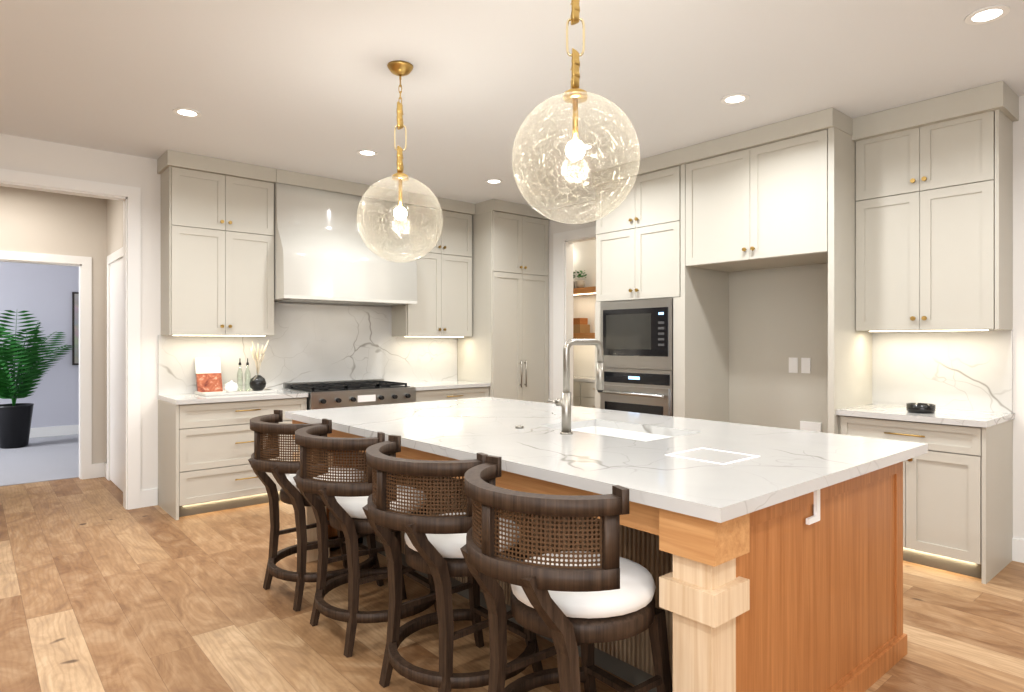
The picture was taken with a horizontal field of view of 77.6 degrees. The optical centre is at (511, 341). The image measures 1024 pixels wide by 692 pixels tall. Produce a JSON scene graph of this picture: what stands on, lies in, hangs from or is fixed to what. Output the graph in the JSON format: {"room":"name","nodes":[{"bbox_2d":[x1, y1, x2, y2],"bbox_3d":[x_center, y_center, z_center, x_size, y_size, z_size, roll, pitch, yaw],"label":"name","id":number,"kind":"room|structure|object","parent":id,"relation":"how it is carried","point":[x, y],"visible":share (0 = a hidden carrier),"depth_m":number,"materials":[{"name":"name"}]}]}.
{"room":"kitchen","nodes":[
{"label":"kitchen","id":0,"kind":"room"},
{"bbox_2d":[0,434,78,485],"bbox_3d":[-6.455,1.391,7.041,5.400,0.054,3.700,0,0,-41],"label":"floor","id":1,"kind":"structure","parent":0,"point":[42,459],"depth_m":7.22,"materials":[{"name":"white carpet"}]},
{"bbox_2d":[0,310,74,448],"bbox_3d":[-6.486,0.481,8.351,1.172,1.775,1.268,0,0,-41],"label":"plant","id":2,"kind":"object","parent":1,"relation":"on","point":[15,421],"visible":1,"depth_m":8.15,"materials":[{"name":"green plant"}]},
{"bbox_2d":[0,262,78,427],"bbox_3d":[-7.663,-0.077,8.363,5.520,2.890,0.120,0,0,-41],"label":"wall","id":3,"kind":"structure","parent":0,"point":[42,293],"depth_m":9.11,"materials":[{"name":"grey paint"}]},
{"bbox_2d":[29,425,78,437],"bbox_3d":[-7.618,1.298,8.310,5.280,0.140,0.020,0,0,-41],"label":"baseboard","id":4,"kind":"structure","parent":3,"relation":"attached to","point":[54,431],"depth_m":9.16,"materials":[{"name":"white paint"}]},
{"bbox_2d":[72,292,78,364],"bbox_3d":[-6.143,-0.187,9.554,0.760,1.070,0.040,0,0,-41],"label":"picture frame","id":5,"kind":"object","parent":3,"relation":"attached to","point":[75,326],"visible":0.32,"depth_m":9.32,"materials":[{"name":"grey"}]},
{"bbox_2d":[0,186,103,463],"bbox_3d":[-5.328,-0.077,5.491,3.340,2.890,0.120,0,0,-41],"label":"wall","id":6,"kind":"structure","parent":0,"point":[36,221],"depth_m":6.26,"materials":[{"name":"beige paint"}]},
{"bbox_2d":[0,247,122,490],"bbox_3d":[-4.848,0.263,4.941,3.115,2.210,1.580,0,0,-41],"label":"trim","id":7,"kind":"structure","parent":6,"relation":"attached to","point":[111,468],"depth_m":6.25,"materials":[{"name":"white paint"}]},
{"bbox_2d":[104,199,122,491],"bbox_3d":[-3.585,-0.077,5.922,0.130,2.890,1.470,0,0,-41],"label":"wall","id":8,"kind":"structure","parent":0,"point":[113,209],"depth_m":6.41,"materials":[{"name":"beige paint"}]},
{"bbox_2d":[0,133,390,489],"bbox_3d":[-3.122,-0.077,5.272,10.170,2.890,0.120,0,0,-41],"label":"wall","id":9,"kind":"structure","parent":0,"point":[23,154],"depth_m":5.26,"materials":[{"name":"white paint"}]},
{"bbox_2d":[0,168,140,509],"bbox_3d":[-4.091,0.053,4.444,2.600,2.630,0.160,0,0,-41],"label":"trim","id":10,"kind":"structure","parent":9,"relation":"attached to","point":[129,197],"depth_m":5.18,"materials":[{"name":"white paint"}]},
{"bbox_2d":[157,150,276,333],"bbox_3d":[-2.526,-0.786,5.483,0.829,1.468,0.328,0,0,-41],"label":"upper cabinet","id":11,"kind":"object","parent":9,"relation":"attached to","point":[217,257],"depth_m":5.32,"materials":[{"name":"beige paint"}]},
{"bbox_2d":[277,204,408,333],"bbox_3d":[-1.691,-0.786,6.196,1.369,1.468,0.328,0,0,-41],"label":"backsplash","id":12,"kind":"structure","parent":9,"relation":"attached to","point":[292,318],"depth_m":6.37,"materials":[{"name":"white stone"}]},
{"bbox_2d":[274,169,416,305],"bbox_3d":[-1.627,-0.944,6.117,1.344,1.153,0.533,0,0,-41],"label":"range hood","id":13,"kind":"object","parent":9,"relation":"attached to","point":[324,253],"visible":0.75,"depth_m":5.89,"materials":[{"name":"white paint"}]},
{"bbox_2d":[409,192,472,333],"bbox_3d":[-0.858,-0.786,6.908,0.822,1.468,0.328,0,0,-41],"label":"upper cabinet","id":14,"kind":"object","parent":9,"relation":"attached to","point":[444,274],"depth_m":6.79,"materials":[{"name":"beige paint"}]},
{"bbox_2d":[309,334,416,401],"bbox_3d":[-1.556,0.658,6.111,1.099,1.420,0.632,0,0,-41],"label":"backsplash","id":15,"kind":"structure","parent":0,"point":[332,357],"depth_m":6.52,"materials":[{"name":"white stone"}]},
{"bbox_2d":[0,477,1023,691],"bbox_3d":[-0.556,1.393,2.269,10.170,0.050,11.220,0,0,-41],"label":"floor","id":16,"kind":"structure","parent":0,"point":[102,589],"depth_m":3.15,"materials":[{"name":"brown wood"}]},
{"bbox_2d":[158,334,308,519],"bbox_3d":[-2.366,0.658,5.420,1.031,1.420,0.632,0,0,-41],"label":"base cabinet","id":17,"kind":"object","parent":16,"relation":"on","point":[206,443],"depth_m":5.21,"materials":[{"name":"beige paint"}]},
{"bbox_2d":[194,340,276,395],"bbox_3d":[-2.397,0.217,5.509,0.580,0.458,0.400,0,0,-41],"label":"decor","id":18,"kind":"object","parent":17,"relation":"on","point":[208,377],"visible":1,"depth_m":5.51,"materials":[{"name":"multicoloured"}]},
{"bbox_2d":[248,410,383,610],"bbox_3d":[-1.090,0.884,3.502,0.652,0.976,0.639,0,0,-41],"label":"stool","id":19,"kind":"object","parent":16,"relation":"on","point":[266,448],"visible":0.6,"depth_m":3.28,"materials":[{"name":"brown wood"}]},
{"bbox_2d":[283,379,415,409],"bbox_3d":[-1.525,0.880,6.058,1.050,0.975,0.709,0,0,-41],"label":"range","id":20,"kind":"object","parent":16,"relation":"on","point":[336,394],"visible":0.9,"depth_m":5.88,"materials":[{"name":"silver metal"}]},
{"bbox_2d":[293,419,436,656],"bbox_3d":[-0.694,0.884,3.037,0.650,0.976,0.640,0,0,-41],"label":"stool","id":21,"kind":"object","parent":16,"relation":"on","point":[345,502],"visible":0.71,"depth_m":2.81,"materials":[{"name":"brown wood"}]},
{"bbox_2d":[362,435,542,691],"bbox_3d":[-0.242,0.884,2.507,0.648,0.976,0.640,0,0,-41],"label":"stool","id":22,"kind":"object","parent":16,"relation":"on","point":[434,544],"visible":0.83,"depth_m":2.29,"materials":[{"name":"brown wood"}]},
{"bbox_2d":[417,334,490,401],"bbox_3d":[-0.787,0.658,6.769,0.925,1.420,0.632,0,0,-41],"label":"base cabinet","id":23,"kind":"object","parent":16,"relation":"on","point":[437,380],"depth_m":6.98,"materials":[{"name":"beige paint"}]},
{"bbox_2d":[457,199,550,402],"bbox_3d":[-0.091,-0.076,7.323,0.853,2.888,0.694,0,0,-41],"label":"tall cabinet","id":24,"kind":"object","parent":16,"relation":"on","point":[503,349],"visible":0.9,"depth_m":7.04,"materials":[{"name":"beige paint"}]},
{"bbox_2d":[460,455,672,691],"bbox_3d":[0.175,0.884,2.008,0.654,0.976,0.639,0,0,-41],"label":"stool","id":25,"kind":"object","parent":16,"relation":"on","point":[568,602],"visible":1,"depth_m":1.81,"materials":[{"name":"brown wood"}]},
{"bbox_2d":[573,380,576,405],"bbox_3d":[0.776,0.925,8.027,0.420,0.885,0.635,0,0,-41],"label":"base cabinet","id":26,"kind":"object","parent":16,"relation":"on","point":[574,381],"depth_m":7.72,"materials":[{"name":"beige paint"}]},
{"bbox_2d":[577,380,594,407],"bbox_3d":[1.187,0.925,7.546,0.420,0.885,0.630,0,0,-41],"label":"base cabinet","id":27,"kind":"object","parent":16,"relation":"on","point":[583,391],"depth_m":7.57,"materials":[{"name":"beige paint"}]},
{"bbox_2d":[573,376,594,379],"bbox_3d":[1.391,0.466,7.299,0.430,0.035,2.580,0,0,-41],"label":"countertop","id":28,"kind":"structure","parent":27,"relation":"on","point":[574,377],"depth_m":7.71,"materials":[{"name":"white stone"}]},
{"bbox_2d":[285,339,927,691],"bbox_3d":[0.187,0.677,3.423,1.660,1.382,3.090,0,0,-41],"label":"kitchen island","id":29,"kind":"object","parent":16,"relation":"on","point":[769,559],"visible":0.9,"depth_m":2.39,"materials":[{"name":"stone"}]},
{"bbox_2d":[592,150,675,416],"bbox_3d":[1.288,-0.076,5.601,0.693,2.888,0.927,0,0,-41],"label":"tall cabinet","id":30,"kind":"object","parent":16,"relation":"on","point":[635,304],"depth_m":5.36,"materials":[{"name":"beige paint"}]},
{"bbox_2d":[676,111,819,429],"bbox_3d":[1.952,-0.076,4.824,0.693,2.888,1.117,0,0,-41],"label":"tall cabinet","id":31,"kind":"object","parent":16,"relation":"on","point":[748,202],"depth_m":4.99,"materials":[{"name":"beige paint"}]},
{"bbox_2d":[789,357,797,372],"bbox_3d":[2.219,0.188,5.021,0.005,0.120,0.070,0,0,-41],"label":"electrical outlet plate","id":32,"kind":"object","parent":31,"relation":"attached to","point":[793,362],"depth_m":5.02,"materials":[{"name":"white plastic"}]},
{"bbox_2d":[801,358,810,372],"bbox_3d":[2.284,0.188,4.945,0.005,0.120,0.070,0,0,-41],"label":"electrical outlet plate","id":33,"kind":"object","parent":31,"relation":"attached to","point":[806,368],"depth_m":4.94,"materials":[{"name":"white plastic"}]},
{"bbox_2d":[800,421,821,431],"bbox_3d":[2.306,0.695,4.912,0.015,0.145,0.160,0,0,-41],"label":"electrical outlet plate","id":34,"kind":"object","parent":31,"relation":"attached to","point":[807,426],"depth_m":4.90,"materials":[{"name":"white plastic"}]},
{"bbox_2d":[820,81,1018,583],"bbox_3d":[2.594,-0.076,4.072,0.693,2.888,0.861,0,0,-41],"label":"tall cabinet","id":35,"kind":"object","parent":16,"relation":"on","point":[864,263],"depth_m":4.03,"materials":[{"name":"beige paint"}]},
{"bbox_2d":[906,403,935,412],"bbox_3d":[2.578,0.420,4.012,0.156,0.052,0.156,0,0,-41],"label":"bowl","id":36,"kind":"object","parent":35,"relation":"on","point":[920,407],"visible":1,"depth_m":3.96,"materials":[{"name":"black ceramic"}]},
{"bbox_2d":[0,0,1023,208],"bbox_3d":[-1.758,-1.562,3.675,10.170,0.080,14.920,0,0,-41],"label":"ceiling","id":37,"kind":"structure","parent":0,"point":[310,87],"depth_m":3.63,"materials":[{"name":"white paint"}]},
{"bbox_2d":[173,108,200,117],"bbox_3d":[-2.158,-1.519,4.228,0.152,0.006,0.152,0,0,5],"label":"recessed light","id":38,"kind":"object","parent":37,"relation":"in","point":[186,112],"depth_m":4.22,"materials":[{"name":"white paint"}]},
{"bbox_2d":[357,149,377,155],"bbox_3d":[-1.165,-1.519,5.129,0.152,0.006,0.152,0,0,5],"label":"recessed light","id":39,"kind":"object","parent":37,"relation":"in","point":[364,152],"depth_m":5.12,"materials":[{"name":"white paint"}]},
{"bbox_2d":[357,61,442,262],"bbox_3d":[-0.617,-0.979,3.518,0.470,1.084,0.470,0,0,-41],"label":"pendant light","id":40,"kind":"object","parent":37,"relation":"hanging from","point":[400,69],"visible":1,"depth_m":3.50,"materials":[{"name":"clear glass"}]},
{"bbox_2d":[485,179,502,183],"bbox_3d":[-0.171,-1.519,6.044,0.151,0.006,0.151,0,0,5],"label":"recessed light","id":41,"kind":"object","parent":37,"relation":"in","point":[491,181],"depth_m":6.05,"materials":[{"name":"white paint"}]},
{"bbox_2d":[512,0,639,223],"bbox_3d":[0.234,-0.979,2.352,0.470,1.084,0.470,0,0,-41],"label":"pendant light","id":42,"kind":"object","parent":37,"relation":"hanging from","point":[575,95],"visible":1,"depth_m":2.34,"materials":[{"name":"clear glass"}]},
{"bbox_2d":[583,143,594,149],"bbox_3d":[0.561,-1.519,4.972,0.151,0.006,0.151,0,0,5],"label":"recessed light","id":43,"kind":"object","parent":37,"relation":"in","point":[587,145],"depth_m":4.95,"materials":[{"name":"white paint"}]},
{"bbox_2d":[721,94,748,104],"bbox_3d":[1.399,-1.519,3.991,0.152,0.006,0.152,0,0,5],"label":"recessed light","id":44,"kind":"object","parent":37,"relation":"in","point":[732,99],"depth_m":3.99,"materials":[{"name":"white paint"}]},
{"bbox_2d":[965,5,1009,24],"bbox_3d":[2.212,-1.519,2.963,0.152,0.006,0.152,0,0,5],"label":"recessed light","id":45,"kind":"object","parent":37,"relation":"in","point":[987,14],"depth_m":2.96,"materials":[{"name":"white paint"}]},
{"bbox_2d":[548,199,595,403],"bbox_3d":[0.719,-0.077,7.126,0.120,2.890,2.050,0,0,-41],"label":"wall","id":46,"kind":"structure","parent":0,"point":[556,227],"depth_m":7.30,"materials":[{"name":"white paint"}]},
{"bbox_2d":[553,226,595,405],"bbox_3d":[0.919,0.068,6.877,0.140,2.600,1.210,0,0,-41],"label":"trim","id":47,"kind":"structure","parent":46,"relation":"attached to","point":[563,242],"depth_m":7.21,"materials":[{"name":"white paint"}]},
{"bbox_2d":[573,239,595,376],"bbox_3d":[1.608,-0.077,7.472,0.120,2.890,2.920,0,0,-41],"label":"wall","id":48,"kind":"structure","parent":0,"point":[584,255],"depth_m":8.14,"materials":[{"name":"white paint"}]},
{"bbox_2d":[573,286,595,338],"bbox_3d":[1.426,-0.344,7.382,0.270,0.636,2.520,0,0,-41],"label":"pantry shelves","id":49,"kind":"object","parent":48,"relation":"attached to","point":[584,291],"depth_m":7.82,"materials":[{"name":"brown wood"}]},
{"bbox_2d":[573,270,589,332],"bbox_3d":[0.817,-0.504,8.103,0.198,0.800,0.354,0,0,-41],"label":"decor","id":50,"kind":"object","parent":49,"relation":"on","point":[580,325],"visible":0.52,"depth_m":8.00,"materials":[{"name":"brown"}]},
{"bbox_2d":[1013,95,1023,539],"bbox_3d":[3.748,-0.077,3.466,0.270,2.890,7.450,0,0,-41],"label":"wall","id":51,"kind":"structure","parent":0,"point":[1018,328],"depth_m":3.96,"materials":[{"name":"white paint"}]},
{"bbox_3d":[-0.403,-0.077,1.189,9.240,2.890,9.620,0,0,-41],"label":"wall","id":52,"kind":"structure","parent":0,"visible":0},
{"bbox_2d":[141,488,1023,562],"bbox_3d":[1.500,1.298,2.894,3.890,0.140,9.500,0,0,-41],"label":"baseboard","id":53,"kind":"structure","parent":52,"relation":"attached to","point":[149,497],"depth_m":5.24,"materials":[{"name":"white paint"}]}
]}

